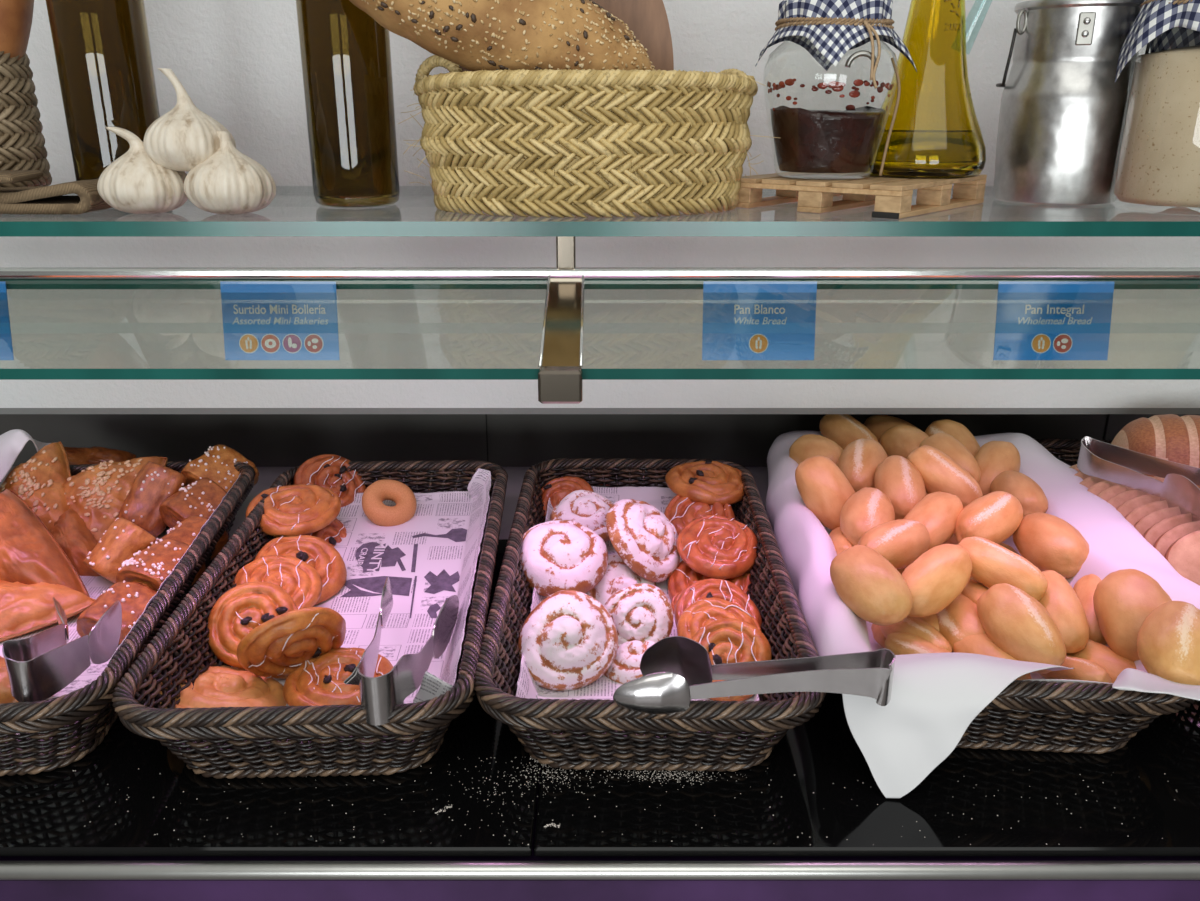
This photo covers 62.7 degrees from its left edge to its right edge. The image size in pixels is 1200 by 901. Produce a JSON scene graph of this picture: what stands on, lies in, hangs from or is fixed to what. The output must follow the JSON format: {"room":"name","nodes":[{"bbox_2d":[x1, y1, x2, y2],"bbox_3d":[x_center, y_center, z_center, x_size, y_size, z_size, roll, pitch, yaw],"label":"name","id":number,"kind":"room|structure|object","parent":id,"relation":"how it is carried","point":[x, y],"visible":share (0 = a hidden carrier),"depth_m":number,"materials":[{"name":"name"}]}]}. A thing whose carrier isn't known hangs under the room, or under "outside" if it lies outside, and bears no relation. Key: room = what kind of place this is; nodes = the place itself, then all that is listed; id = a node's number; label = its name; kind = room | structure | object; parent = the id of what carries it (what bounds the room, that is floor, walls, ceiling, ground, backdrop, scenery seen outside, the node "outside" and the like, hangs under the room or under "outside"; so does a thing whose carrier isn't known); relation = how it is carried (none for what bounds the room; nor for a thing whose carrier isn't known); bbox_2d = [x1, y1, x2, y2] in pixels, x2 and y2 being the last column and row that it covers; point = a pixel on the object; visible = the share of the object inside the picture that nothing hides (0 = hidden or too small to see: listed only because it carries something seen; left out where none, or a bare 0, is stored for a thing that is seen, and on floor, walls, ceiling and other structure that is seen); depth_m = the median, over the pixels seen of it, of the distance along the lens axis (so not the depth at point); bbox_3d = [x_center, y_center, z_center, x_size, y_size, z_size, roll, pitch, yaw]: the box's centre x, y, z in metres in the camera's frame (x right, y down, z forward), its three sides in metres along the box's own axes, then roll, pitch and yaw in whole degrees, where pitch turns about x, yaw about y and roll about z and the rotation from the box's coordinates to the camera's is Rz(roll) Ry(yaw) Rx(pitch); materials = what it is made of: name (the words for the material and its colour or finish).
{"room":"buffet restaurant","nodes":[
{"label":"buffet restaurant","id":0,"kind":"room"},
{"bbox_2d":[0,0,1199,407],"bbox_3d":[0.000,-0.917,0.962,4.400,1.790,0.120,0,19,0],"label":"wall","id":1,"kind":"structure","parent":0,"point":[238,62],"depth_m":1.15,"materials":[{"name":"paint"}]},
{"bbox_2d":[0,186,1199,235],"bbox_3d":[0.000,-0.233,0.941,3.000,0.012,0.370,0,19,0],"label":"glass shelf","id":2,"kind":"object","parent":1,"relation":"attached to","point":[294,210],"visible":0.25,"depth_m":0.77,"materials":[{"name":"glass"}]},
{"bbox_2d":[0,51,51,186],"bbox_3d":[-0.550,-0.298,0.870,0.098,0.128,0.098,-11,22,-28],"label":"basket","id":3,"kind":"object","parent":2,"relation":"on","point":[22,142],"visible":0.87,"depth_m":0.86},
{"bbox_2d":[0,0,33,59],"bbox_3d":[-0.514,-0.395,0.837,0.077,0.176,0.063,6,20,18],"label":"loaf","id":4,"kind":"object","parent":3,"relation":"in","point":[16,16],"visible":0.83,"depth_m":0.84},
{"bbox_2d":[0,178,111,214],"bbox_3d":[-0.498,-0.217,0.835,0.168,0.026,0.076,0,19,0],"label":"burlap cloth","id":5,"kind":"object","parent":2,"relation":"on","point":[47,200],"visible":0.81,"depth_m":0.80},
{"bbox_2d":[45,0,159,180],"bbox_3d":[-0.429,-0.367,0.844,0.076,0.303,0.076,0,19,0],"label":"wine bottle","id":6,"kind":"object","parent":2,"relation":"on","point":[102,49],"visible":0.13,"depth_m":0.83,"materials":[{"name":"brown glass"}]},
{"bbox_2d":[97,127,187,213],"bbox_3d":[-0.378,-0.232,0.814,0.071,0.068,0.072,5,20,15],"label":"garlic bulb","id":7,"kind":"object","parent":2,"relation":"on","point":[134,183],"visible":0.94,"depth_m":0.80,"materials":[{"name":"beige"}]},
{"bbox_2d":[184,131,275,214],"bbox_3d":[-0.305,-0.229,0.812,0.072,0.065,0.071,11,22,29],"label":"garlic bulb","id":8,"kind":"object","parent":2,"relation":"on","point":[229,181],"visible":1,"depth_m":0.79,"materials":[{"name":"beige"}]},
{"bbox_2d":[143,68,235,171],"bbox_3d":[-0.339,-0.271,0.809,0.071,0.080,0.071,8,21,21],"label":"garlic bulb","id":9,"kind":"object","parent":8,"relation":"on","point":[184,137],"visible":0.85,"depth_m":0.79,"materials":[{"name":"beige"}]},
{"bbox_2d":[296,0,399,206],"bbox_3d":[-0.220,-0.367,0.844,0.076,0.303,0.076,0,19,0],"label":"wine bottle","id":10,"kind":"object","parent":2,"relation":"on","point":[345,53],"visible":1,"depth_m":0.84,"materials":[{"name":"brown glass"}]},
{"bbox_2d":[398,55,778,217],"bbox_3d":[-0.007,-0.273,0.848,0.322,0.125,0.201,3,19,7],"label":"straw basket","id":11,"kind":"object","parent":2,"relation":"on","point":[557,143],"visible":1,"depth_m":0.78,"materials":[{"name":"wicker"}]},
{"bbox_2d":[349,0,654,70],"bbox_3d":[-0.084,-0.349,0.796,0.270,0.144,0.094,-5,20,-15],"label":"loaf","id":12,"kind":"object","parent":11,"relation":"in","point":[474,35],"visible":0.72,"depth_m":0.77,"materials":[{"name":"brown food"}]},
{"bbox_2d":[459,0,673,71],"bbox_3d":[-0.031,-0.367,0.891,0.205,0.225,0.016,0,19,0],"label":"loaf","id":13,"kind":"object","parent":11,"relation":"in","point":[648,19],"visible":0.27,"depth_m":0.88,"materials":[{"name":"brown food"}]},
{"bbox_2d":[737,172,986,218],"bbox_3d":[0.234,-0.234,0.888,0.160,0.025,0.186,15,24,37],"label":"pallet","id":14,"kind":"object","parent":2,"relation":"on","point":[891,196],"visible":0.81,"depth_m":0.83,"materials":[{"name":"brown wood"}]},
{"bbox_2d":[756,0,916,179],"bbox_3d":[0.199,-0.307,0.840,0.113,0.142,0.122,-12,23,-31],"label":"jam jar","id":15,"kind":"object","parent":14,"relation":"on","point":[809,141],"visible":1,"depth_m":0.81,"materials":[{"name":"clear glass"}]},
{"bbox_2d":[864,0,988,176],"bbox_3d":[0.292,-0.344,0.860,0.114,0.197,0.109,0,19,0],"label":"oil bottle","id":16,"kind":"object","parent":14,"relation":"on","point":[936,131],"visible":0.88,"depth_m":0.84,"materials":[{"name":"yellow glass"}]},
{"bbox_2d":[993,0,1149,205],"bbox_3d":[0.429,-0.320,0.909,0.125,0.172,0.126,0,19,0],"label":"milk churn","id":17,"kind":"object","parent":2,"relation":"on","point":[1062,106],"visible":0.82,"depth_m":0.86,"materials":[{"name":"metal"}]},
{"bbox_2d":[1109,0,1199,214],"bbox_3d":[0.500,-0.304,0.817,0.135,0.203,0.134,14,24,35],"label":"jar","id":18,"kind":"object","parent":2,"relation":"on","point":[1158,169],"visible":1,"depth_m":0.80,"materials":[{"name":"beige glass"}]},
{"bbox_2d":[0,408,1199,413],"bbox_3d":[0.000,-0.081,1.295,4.400,0.008,0.200,0,19,0],"label":"trim","id":19,"kind":"structure","parent":1,"relation":"attached to","point":[2,410],"depth_m":1.20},
{"bbox_2d":[0,236,1199,403],"bbox_3d":[0.000,-0.107,0.739,3.000,0.094,0.190,0,19,0],"label":"guard","id":20,"kind":"object","parent":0,"point":[560,375],"visible":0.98,"depth_m":0.79,"materials":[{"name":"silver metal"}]},
{"bbox_2d":[220,281,339,359],"bbox_3d":[-0.258,-0.104,0.795,0.093,0.062,0.011,0,19,0],"label":"label card","id":21,"kind":"object","parent":20,"relation":"attached to","point":[263,320],"visible":1,"depth_m":0.79,"materials":[{"name":"blue"}]},
{"bbox_2d":[702,281,816,359],"bbox_3d":[0.128,-0.104,0.795,0.091,0.062,0.011,0,19,0],"label":"label card","id":22,"kind":"object","parent":20,"relation":"attached to","point":[743,320],"visible":1,"depth_m":0.79,"materials":[{"name":"blue"}]},
{"bbox_2d":[993,281,1114,359],"bbox_3d":[0.366,-0.104,0.795,0.092,0.062,0.011,0,19,0],"label":"label card","id":23,"kind":"object","parent":20,"relation":"attached to","point":[1036,320],"visible":1,"depth_m":0.79,"materials":[{"name":"blue"}]},
{"bbox_2d":[0,414,1199,466],"bbox_3d":[0.000,-0.181,1.372,4.400,0.500,0.030,0,19,0],"label":"wall","id":24,"kind":"structure","parent":0,"point":[266,440],"depth_m":1.41,"materials":[{"name":"black"}]},
{"bbox_3d":[0.000,1.210,0.844,6.000,0.040,5.000,0,19,0],"label":"floor","id":25,"kind":"structure","parent":0,"visible":0},
{"bbox_2d":[0,467,1199,900],"bbox_3d":[0.000,0.580,1.201,3.400,0.905,0.793,0,19,0],"label":"countertop","id":26,"kind":"structure","parent":25,"relation":"on","point":[51,849],"depth_m":0.71,"materials":[{"name":"black stone"}]},
{"bbox_2d":[0,461,254,775],"bbox_3d":[-0.527,0.139,0.967,0.273,0.082,0.541,-2,19,-5],"label":"wicker basket","id":27,"kind":"object","parent":26,"relation":"on","point":[47,735],"visible":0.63,"depth_m":0.77,"materials":[{"name":"wicker"}]},
{"bbox_2d":[1,597,121,701],"bbox_3d":[-0.443,0.145,0.826,0.065,0.067,0.217,-7,20,-19],"label":"serving tongs","id":28,"kind":"object","parent":27,"relation":"on","point":[39,666],"visible":1,"depth_m":0.76,"materials":[{"name":"metal"}]},
{"bbox_2d":[0,473,240,699],"bbox_3d":[-0.515,0.131,0.976,0.218,0.069,0.420,-2,19,-5],"label":"paper liner","id":29,"kind":"object","parent":27,"relation":"in","point":[95,585],"visible":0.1,"depth_m":0.94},
{"bbox_2d":[0,581,94,641],"bbox_3d":[-0.596,0.153,0.954,0.170,0.043,0.110,5,20,14],"label":"puff turnover","id":30,"kind":"object","parent":29,"relation":"on","point":[24,608],"visible":0.94,"depth_m":0.95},
{"bbox_2d":[0,489,89,596],"bbox_3d":[-0.603,0.108,1.004,0.171,0.098,0.096,15,24,37],"label":"puff turnover","id":31,"kind":"object","parent":30,"relation":"on","point":[29,553],"visible":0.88,"depth_m":0.99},
{"bbox_2d":[50,508,100,575],"bbox_3d":[-0.596,0.107,1.093,0.072,0.056,0.134,-15,24,-36],"label":"puff turnover","id":32,"kind":"object","parent":29,"relation":"on","point":[70,530],"visible":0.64,"depth_m":1.09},
{"bbox_2d":[0,441,70,530],"bbox_3d":[-0.659,0.053,1.138,0.091,0.092,0.126,-10,21,-26],"label":"puff turnover","id":33,"kind":"object","parent":32,"relation":"on","point":[39,481],"visible":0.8,"depth_m":1.13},
{"bbox_2d":[63,456,167,541],"bbox_3d":[-0.589,0.062,1.172,0.101,0.102,0.127,9,21,23],"label":"puff turnover","id":34,"kind":"object","parent":32,"relation":"on","point":[97,493],"visible":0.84,"depth_m":1.14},
{"bbox_2d":[76,581,156,644],"bbox_3d":[-0.462,0.161,0.954,0.061,0.053,0.067,5,20,14],"label":"roll","id":35,"kind":"object","parent":29,"relation":"on","point":[133,597],"visible":0.55,"depth_m":0.94,"materials":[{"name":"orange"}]},
{"bbox_2d":[83,517,155,583],"bbox_3d":[-0.510,0.107,1.048,0.066,0.071,0.073,16,25,39],"label":"roll","id":36,"kind":"object","parent":29,"relation":"on","point":[123,538],"visible":0.83,"depth_m":1.02,"materials":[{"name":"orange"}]},
{"bbox_2d":[117,461,186,536],"bbox_3d":[-0.524,0.057,1.156,0.057,0.087,0.083,9,21,23],"label":"puff turnover","id":37,"kind":"object","parent":29,"relation":"on","point":[154,483],"visible":0.77,"depth_m":1.14,"materials":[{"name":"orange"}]},
{"bbox_2d":[116,539,205,590],"bbox_3d":[-0.449,0.124,1.010,0.067,0.050,0.068,6,20,16],"label":"roll","id":38,"kind":"object","parent":29,"relation":"on","point":[150,566],"visible":0.62,"depth_m":0.99,"materials":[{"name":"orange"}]},
{"bbox_2d":[159,477,236,527],"bbox_3d":[-0.468,0.069,1.150,0.066,0.063,0.071,10,22,27],"label":"roll","id":39,"kind":"object","parent":29,"relation":"on","point":[201,497],"visible":0.62,"depth_m":1.13,"materials":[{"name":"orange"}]},
{"bbox_2d":[181,444,258,491],"bbox_3d":[-0.465,0.030,1.207,0.074,0.061,0.071,9,21,25],"label":"puff turnover","id":40,"kind":"object","parent":27,"relation":"in","point":[217,464],"visible":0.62,"depth_m":1.19,"materials":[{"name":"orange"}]},
{"bbox_2d":[112,460,507,778],"bbox_3d":[-0.238,0.138,0.971,0.273,0.082,0.541,-1,19,-2],"label":"wicker basket","id":41,"kind":"object","parent":26,"relation":"on","point":[418,729],"visible":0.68,"depth_m":0.76,"materials":[{"name":"wicker"}]},
{"bbox_2d":[193,468,490,755],"bbox_3d":[-0.227,0.118,0.998,0.215,0.078,0.542,-1,19,-2],"label":"paper liner","id":42,"kind":"object","parent":41,"relation":"in","point":[429,558],"visible":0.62,"depth_m":1.04,"materials":[{"name":"paper"}]},
{"bbox_2d":[160,665,286,707],"bbox_3d":[-0.319,0.206,0.836,0.102,0.037,0.113,-15,24,-37],"label":"swirl","id":43,"kind":"object","parent":42,"relation":"on","point":[223,686],"visible":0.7,"depth_m":0.83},
{"bbox_2d":[207,581,297,668],"bbox_3d":[-0.312,0.157,0.890,0.077,0.058,0.073,7,20,19],"label":"swirl","id":44,"kind":"object","parent":43,"relation":"on","point":[244,607],"visible":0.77,"depth_m":0.88,"materials":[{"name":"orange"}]},
{"bbox_2d":[233,555,321,608],"bbox_3d":[-0.317,0.134,0.966,0.086,0.044,0.074,-12,23,-31],"label":"swirl","id":45,"kind":"object","parent":42,"relation":"on","point":[299,579],"visible":0.64,"depth_m":0.97,"materials":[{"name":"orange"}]},
{"bbox_2d":[237,607,345,678],"bbox_3d":[-0.264,0.168,0.851,0.094,0.083,0.049,-14,23,-34],"label":"swirl","id":46,"kind":"object","parent":42,"relation":"on","point":[278,646],"visible":0.95,"depth_m":0.83,"materials":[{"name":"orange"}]},
{"bbox_2d":[254,535,346,604],"bbox_3d":[-0.310,0.121,1.012,0.079,0.052,0.095,16,25,39],"label":"swirl","id":47,"kind":"object","parent":42,"relation":"on","point":[317,552],"visible":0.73,"depth_m":1.01,"materials":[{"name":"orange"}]},
{"bbox_2d":[307,518,346,546],"bbox_3d":[-0.307,0.105,1.093,0.069,0.064,0.045,-18,26,-42],"label":"swirl","id":48,"kind":"object","parent":42,"relation":"on","point":[332,533],"visible":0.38,"depth_m":1.10,"materials":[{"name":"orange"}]},
{"bbox_2d":[245,483,340,537],"bbox_3d":[-0.340,0.063,1.093,0.102,0.032,0.096,0,19,-1],"label":"swirl","id":49,"kind":"object","parent":48,"relation":"on","point":[300,509],"visible":0.99,"depth_m":1.08,"materials":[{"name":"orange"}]},
{"bbox_2d":[293,454,366,506],"bbox_3d":[-0.322,0.046,1.185,0.089,0.069,0.073,-16,24,-38],"label":"swirl","id":50,"kind":"object","parent":42,"relation":"on","point":[328,471],"visible":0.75,"depth_m":1.18,"materials":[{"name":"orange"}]},
{"bbox_2d":[283,647,392,705],"bbox_3d":[-0.222,0.196,0.845,0.095,0.025,0.099,5,20,13],"label":"swirl","id":51,"kind":"object","parent":42,"relation":"on","point":[319,680],"visible":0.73,"depth_m":0.83,"materials":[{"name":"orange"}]},
{"bbox_2d":[362,479,416,525],"bbox_3d":[-0.245,0.061,1.147,0.062,0.047,0.058,-6,20,-16],"label":"donut","id":52,"kind":"object","parent":42,"relation":"on","point":[373,497],"visible":1,"depth_m":1.14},
{"bbox_2d":[344,577,458,725],"bbox_3d":[-0.173,0.150,0.841,0.078,0.083,0.287,0,19,0],"label":"serving tongs","id":53,"kind":"object","parent":42,"relation":"on","point":[379,696],"visible":1,"depth_m":0.74,"materials":[{"name":"metal"}]},
{"bbox_2d":[474,458,825,771],"bbox_3d":[0.042,0.135,0.979,0.273,0.082,0.541,0,19,1],"label":"wicker basket","id":54,"kind":"object","parent":26,"relation":"on","point":[734,735],"visible":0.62,"depth_m":0.77,"materials":[{"name":"wicker"}]},
{"bbox_2d":[516,486,758,748],"bbox_3d":[0.036,0.139,0.979,0.202,0.051,0.482,0,19,1],"label":"paper liner","id":55,"kind":"object","parent":54,"relation":"in","point":[603,688],"visible":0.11,"depth_m":0.88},
{"bbox_2d":[520,520,607,596],"bbox_3d":[-0.040,0.105,0.999,0.096,0.055,0.092,9,21,23],"label":"bun","id":56,"kind":"object","parent":55,"relation":"on","point":[558,555],"visible":0.97,"depth_m":0.97,"materials":[{"name":"food"}]},
{"bbox_2d":[518,590,617,690],"bbox_3d":[-0.028,0.166,0.869,0.089,0.072,0.066,-6,20,-16],"label":"bun","id":57,"kind":"object","parent":55,"relation":"on","point":[568,641],"visible":1,"depth_m":0.85,"materials":[{"name":"food"}]},
{"bbox_2d":[550,490,613,541],"bbox_3d":[-0.015,0.071,1.096,0.082,0.042,0.075,-3,19,-9],"label":"bun","id":58,"kind":"object","parent":55,"relation":"on","point":[588,508],"visible":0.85,"depth_m":1.08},
{"bbox_2d":[604,638,654,683],"bbox_3d":[0.032,0.185,0.884,0.060,0.029,0.058,-7,21,-20],"label":"bun","id":59,"kind":"object","parent":55,"relation":"on","point":[625,667],"visible":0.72,"depth_m":0.87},
{"bbox_2d":[604,583,673,644],"bbox_3d":[0.033,0.155,0.903,0.066,0.060,0.041,5,20,13],"label":"bun","id":60,"kind":"object","parent":59,"relation":"on","point":[641,611],"visible":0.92,"depth_m":0.89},
{"bbox_2d":[606,499,679,581],"bbox_3d":[0.047,0.092,1.030,0.098,0.077,0.074,-16,25,-39],"label":"bun","id":61,"kind":"object","parent":55,"relation":"on","point":[643,537],"visible":0.96,"depth_m":1.00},
{"bbox_2d":[664,495,735,534],"bbox_3d":[0.113,0.076,1.120,0.083,0.048,0.076,-3,19,-9],"label":"swirl","id":62,"kind":"object","parent":55,"relation":"on","point":[680,511],"visible":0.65,"depth_m":1.12,"materials":[{"name":"brown"}]},
{"bbox_2d":[665,460,743,505],"bbox_3d":[0.128,0.035,1.161,0.099,0.031,0.094,-18,26,-42],"label":"swirl","id":63,"kind":"object","parent":62,"relation":"on","point":[709,482],"visible":1,"depth_m":1.14,"materials":[{"name":"brown"}]},
{"bbox_2d":[667,560,750,599],"bbox_3d":[0.114,0.138,1.008,0.091,0.048,0.077,3,19,8],"label":"swirl","id":64,"kind":"object","parent":55,"relation":"on","point":[683,576],"visible":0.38,"depth_m":1.00,"materials":[{"name":"brown"}]},
{"bbox_2d":[676,515,757,578],"bbox_3d":[0.121,0.098,1.020,0.085,0.039,0.084,3,19,9],"label":"swirl","id":65,"kind":"object","parent":64,"relation":"on","point":[712,546],"visible":1,"depth_m":1.01,"materials":[{"name":"brown"}]},
{"bbox_2d":[677,597,761,638],"bbox_3d":[0.107,0.162,0.891,0.072,0.036,0.074,-13,23,-32],"label":"swirl","id":66,"kind":"object","parent":55,"relation":"on","point":[700,613],"visible":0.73,"depth_m":0.90,"materials":[{"name":"brown"}]},
{"bbox_2d":[674,578,761,629],"bbox_3d":[0.110,0.153,0.920,0.078,0.048,0.073,18,26,41],"label":"swirl","id":67,"kind":"object","parent":66,"relation":"on","point":[707,588],"visible":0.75,"depth_m":0.92,"materials":[{"name":"brown"}]},
{"bbox_2d":[692,618,771,700],"bbox_3d":[0.112,0.182,0.857,0.074,0.055,0.059,-2,19,-6],"label":"swirl","id":68,"kind":"object","parent":55,"relation":"on","point":[726,640],"visible":0.56,"depth_m":0.86,"materials":[{"name":"brown"}]},
{"bbox_2d":[613,636,895,714],"bbox_3d":[0.110,0.166,0.719,0.201,0.052,0.045,0,19,1],"label":"serving tongs","id":69,"kind":"object","parent":54,"relation":"on","point":[675,670],"visible":1,"depth_m":0.71,"materials":[{"name":"metal"}]},
{"bbox_2d":[1033,438,1112,465],"bbox_3d":[0.640,0.111,1.048,0.273,0.082,0.541,1,19,4],"label":"wicker basket","id":70,"kind":"object","parent":26,"relation":"on","point":[1063,449],"visible":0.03,"depth_m":1.28,"materials":[{"name":"wicker"}]},
{"bbox_2d":[1111,414,1199,488],"bbox_3d":[0.695,0.012,1.126,0.207,0.103,0.117,5,20,13],"label":"bread loaf","id":71,"kind":"object","parent":70,"relation":"in","point":[1170,437],"visible":0.37,"depth_m":1.10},
{"bbox_2d":[1164,530,1199,585],"bbox_3d":[0.595,0.108,0.938,0.115,0.059,0.054,-2,19,-5],"label":"bread slice","id":72,"kind":"object","parent":70,"relation":"in","point":[1183,555],"visible":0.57,"depth_m":0.94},
{"bbox_2d":[1153,521,1199,556],"bbox_3d":[0.594,0.102,0.956,0.115,0.059,0.054,-2,19,-5],"label":"bread slice","id":73,"kind":"object","parent":72,"relation":"on","point":[1168,538],"visible":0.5,"depth_m":0.96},
{"bbox_2d":[1143,513,1191,545],"bbox_3d":[0.592,0.097,0.974,0.115,0.059,0.054,-2,19,-5],"label":"bread slice","id":74,"kind":"object","parent":73,"relation":"on","point":[1153,533],"visible":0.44,"depth_m":0.98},
{"bbox_2d":[1134,507,1180,535],"bbox_3d":[0.591,0.091,0.992,0.115,0.059,0.054,-2,19,-5],"label":"bread slice","id":75,"kind":"object","parent":74,"relation":"on","point":[1148,521],"visible":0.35,"depth_m":1.00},
{"bbox_2d":[1124,500,1167,525],"bbox_3d":[0.589,0.085,1.010,0.115,0.059,0.054,-2,19,-5],"label":"bread slice","id":76,"kind":"object","parent":75,"relation":"on","point":[1134,516],"visible":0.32,"depth_m":1.01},
{"bbox_2d":[1077,436,1199,521],"bbox_3d":[0.580,0.032,1.040,0.095,0.065,0.208,-9,21,-25],"label":"serving tongs","id":77,"kind":"object","parent":76,"relation":"on","point":[1096,458],"visible":0.93,"depth_m":1.06,"materials":[{"name":"metal"}]},
{"bbox_2d":[955,680,1193,753],"bbox_3d":[0.350,0.127,1.002,0.273,0.082,0.541,1,19,4],"label":"wicker basket","id":78,"kind":"object","parent":26,"relation":"on","point":[1096,718],"visible":0.08,"depth_m":0.76,"materials":[{"name":"wicker"}]},
{"bbox_2d":[766,430,1199,797],"bbox_3d":[0.370,0.114,0.994,0.373,0.110,0.598,1,19,3],"label":"cloth napkin","id":79,"kind":"object","parent":78,"relation":"in","point":[935,697],"visible":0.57,"depth_m":0.81,"materials":[{"name":"white"}]},
{"bbox_2d":[830,545,912,625],"bbox_3d":[0.231,0.114,0.841,0.053,0.051,0.083,-6,20,-16],"label":"bread roll","id":80,"kind":"object","parent":79,"relation":"on","point":[875,591],"visible":1,"depth_m":0.82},
{"bbox_2d":[871,624,885,647],"bbox_3d":[0.292,0.161,0.912,0.086,0.043,0.051,-5,20,-15],"label":"bread roll","id":81,"kind":"object","parent":79,"relation":"on","point":[878,636],"visible":0.1,"depth_m":0.90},
{"bbox_2d":[961,578,987,603],"bbox_3d":[0.339,0.132,0.903,0.030,0.035,0.083,1,19,3],"label":"bread roll","id":82,"kind":"object","parent":81,"relation":"on","point":[974,589],"visible":0.18,"depth_m":0.88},
{"bbox_2d":[958,536,1047,600],"bbox_3d":[0.358,0.106,0.883,0.045,0.044,0.086,-18,26,-42],"label":"bread roll","id":83,"kind":"object","parent":82,"relation":"on","point":[993,563],"visible":0.7,"depth_m":0.86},
{"bbox_2d":[857,519,930,568],"bbox_3d":[0.278,0.089,0.932,0.087,0.040,0.047,-13,23,-32],"label":"bread roll","id":84,"kind":"object","parent":79,"relation":"on","point":[901,542],"visible":0.67,"depth_m":0.91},
{"bbox_2d":[897,567,906,574],"bbox_3d":[0.305,0.128,1.005,0.051,0.043,0.086,-13,23,-34],"label":"bread roll","id":85,"kind":"object","parent":79,"relation":"on","point":[901,571],"visible":0.02,"depth_m":0.98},
{"bbox_2d":[904,492,962,550],"bbox_3d":[0.333,0.071,0.991,0.082,0.048,0.048,-18,26,-42],"label":"bread roll","id":86,"kind":"object","parent":85,"relation":"on","point":[939,512],"visible":0.56,"depth_m":0.97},
{"bbox_2d":[879,616,951,651],"bbox_3d":[0.277,0.163,0.873,0.034,0.030,0.086,-7,20,-19],"label":"bread roll","id":87,"kind":"object","parent":79,"relation":"on","point":[916,626],"visible":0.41,"depth_m":0.86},
{"bbox_2d":[902,544,971,616],"bbox_3d":[0.293,0.113,0.864,0.081,0.052,0.049,-17,26,-41],"label":"bread roll","id":88,"kind":"object","parent":87,"relation":"on","point":[936,578],"visible":0.77,"depth_m":0.85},
{"bbox_2d":[943,534,958,544],"bbox_3d":[0.390,0.086,1.124,0.050,0.042,0.084,-2,19,-6],"label":"bread roll","id":89,"kind":"object","parent":79,"relation":"on","point":[952,540],"visible":0.1,"depth_m":1.08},
{"bbox_2d":[907,445,982,507],"bbox_3d":[0.370,0.030,1.059,0.081,0.064,0.048,11,22,29],"label":"bread roll","id":90,"kind":"object","parent":89,"relation":"on","point":[939,472],"visible":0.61,"depth_m":1.04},
{"bbox_2d":[937,594,985,649],"bbox_3d":[0.320,0.156,0.870,0.048,0.049,0.085,2,19,6],"label":"bread roll","id":91,"kind":"object","parent":79,"relation":"on","point":[960,619],"visible":0.53,"depth_m":0.85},
{"bbox_2d":[955,543,1018,581],"bbox_3d":[0.404,0.117,1.037,0.084,0.042,0.050,-2,19,-6],"label":"bread roll","id":92,"kind":"object","parent":79,"relation":"on","point":[1012,549],"visible":0.07,"depth_m":1.03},
{"bbox_2d":[954,491,1022,543],"bbox_3d":[0.389,0.069,0.989,0.085,0.047,0.050,-16,25,-39],"label":"bread roll","id":93,"kind":"object","parent":92,"relation":"on","point":[995,516],"visible":0.88,"depth_m":0.97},
{"bbox_2d":[952,634,1030,680],"bbox_3d":[0.325,0.176,0.823,0.041,0.036,0.084,-4,20,-12],"label":"bread roll","id":94,"kind":"object","parent":79,"relation":"on","point":[982,644],"visible":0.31,"depth_m":0.82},
{"bbox_2d":[976,583,1065,673],"bbox_3d":[0.349,0.146,0.821,0.054,0.056,0.083,-6,20,-16],"label":"bread roll","id":95,"kind":"object","parent":94,"relation":"on","point":[1013,620],"visible":0.94,"depth_m":0.80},
{"bbox_2d":[1012,512,1088,578],"bbox_3d":[0.447,0.092,0.976,0.058,0.051,0.085,-3,19,-9],"label":"bread roll","id":96,"kind":"object","parent":79,"relation":"on","point":[1049,542],"visible":0.91,"depth_m":0.95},
{"bbox_2d":[1040,655,1111,682],"bbox_3d":[0.400,0.189,0.832,0.033,0.044,0.081,-3,19,-9],"label":"bread roll","id":97,"kind":"object","parent":79,"relation":"on","point":[1084,669],"visible":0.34,"depth_m":0.81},
{"bbox_2d":[1039,570,1088,652],"bbox_3d":[0.401,0.140,0.866,0.044,0.050,0.080,2,19,6],"label":"bread roll","id":98,"kind":"object","parent":97,"relation":"on","point":[1060,599],"visible":0.62,"depth_m":0.84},
{"bbox_2d":[1093,569,1171,660],"bbox_3d":[0.457,0.141,0.838,0.060,0.066,0.082,2,19,6],"label":"bread roll","id":99,"kind":"object","parent":79,"relation":"on","point":[1122,601],"visible":0.66,"depth_m":0.83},
{"bbox_2d":[1137,601,1199,684],"bbox_3d":[0.449,0.150,0.765,0.055,0.052,0.085,11,22,28],"label":"bread roll","id":100,"kind":"object","parent":79,"relation":"on","point":[1168,639],"visible":0.9,"depth_m":0.75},
{"label":"bread roll","id":101,"kind":"object","parent":79,"relation":"on","visible":0},
{"bbox_2d":[795,455,854,529],"bbox_3d":[0.241,0.045,1.044,0.070,0.076,0.050,16,25,38],"label":"bread roll","id":102,"kind":"object","parent":101,"relation":"on","point":[824,489],"visible":0.73,"depth_m":1.03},
{"bbox_2d":[840,487,894,545],"bbox_3d":[0.269,0.069,0.989,0.053,0.050,0.085,7,20,18],"label":"bread roll","id":103,"kind":"object","parent":101,"relation":"on","point":[867,508],"visible":0.7,"depth_m":0.97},
{"label":"bread roll","id":104,"kind":"object","parent":79,"relation":"on","visible":0},
{"bbox_2d":[837,438,887,491],"bbox_3d":[0.292,0.019,1.103,0.054,0.054,0.085,9,21,24],"label":"bread roll","id":105,"kind":"object","parent":104,"relation":"on","point":[859,460],"visible":0.64,"depth_m":1.08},
{"bbox_2d":[874,455,926,519],"bbox_3d":[0.319,0.041,1.047,0.053,0.060,0.080,2,19,6],"label":"bread roll","id":106,"kind":"object","parent":104,"relation":"on","point":[896,477],"visible":0.64,"depth_m":1.03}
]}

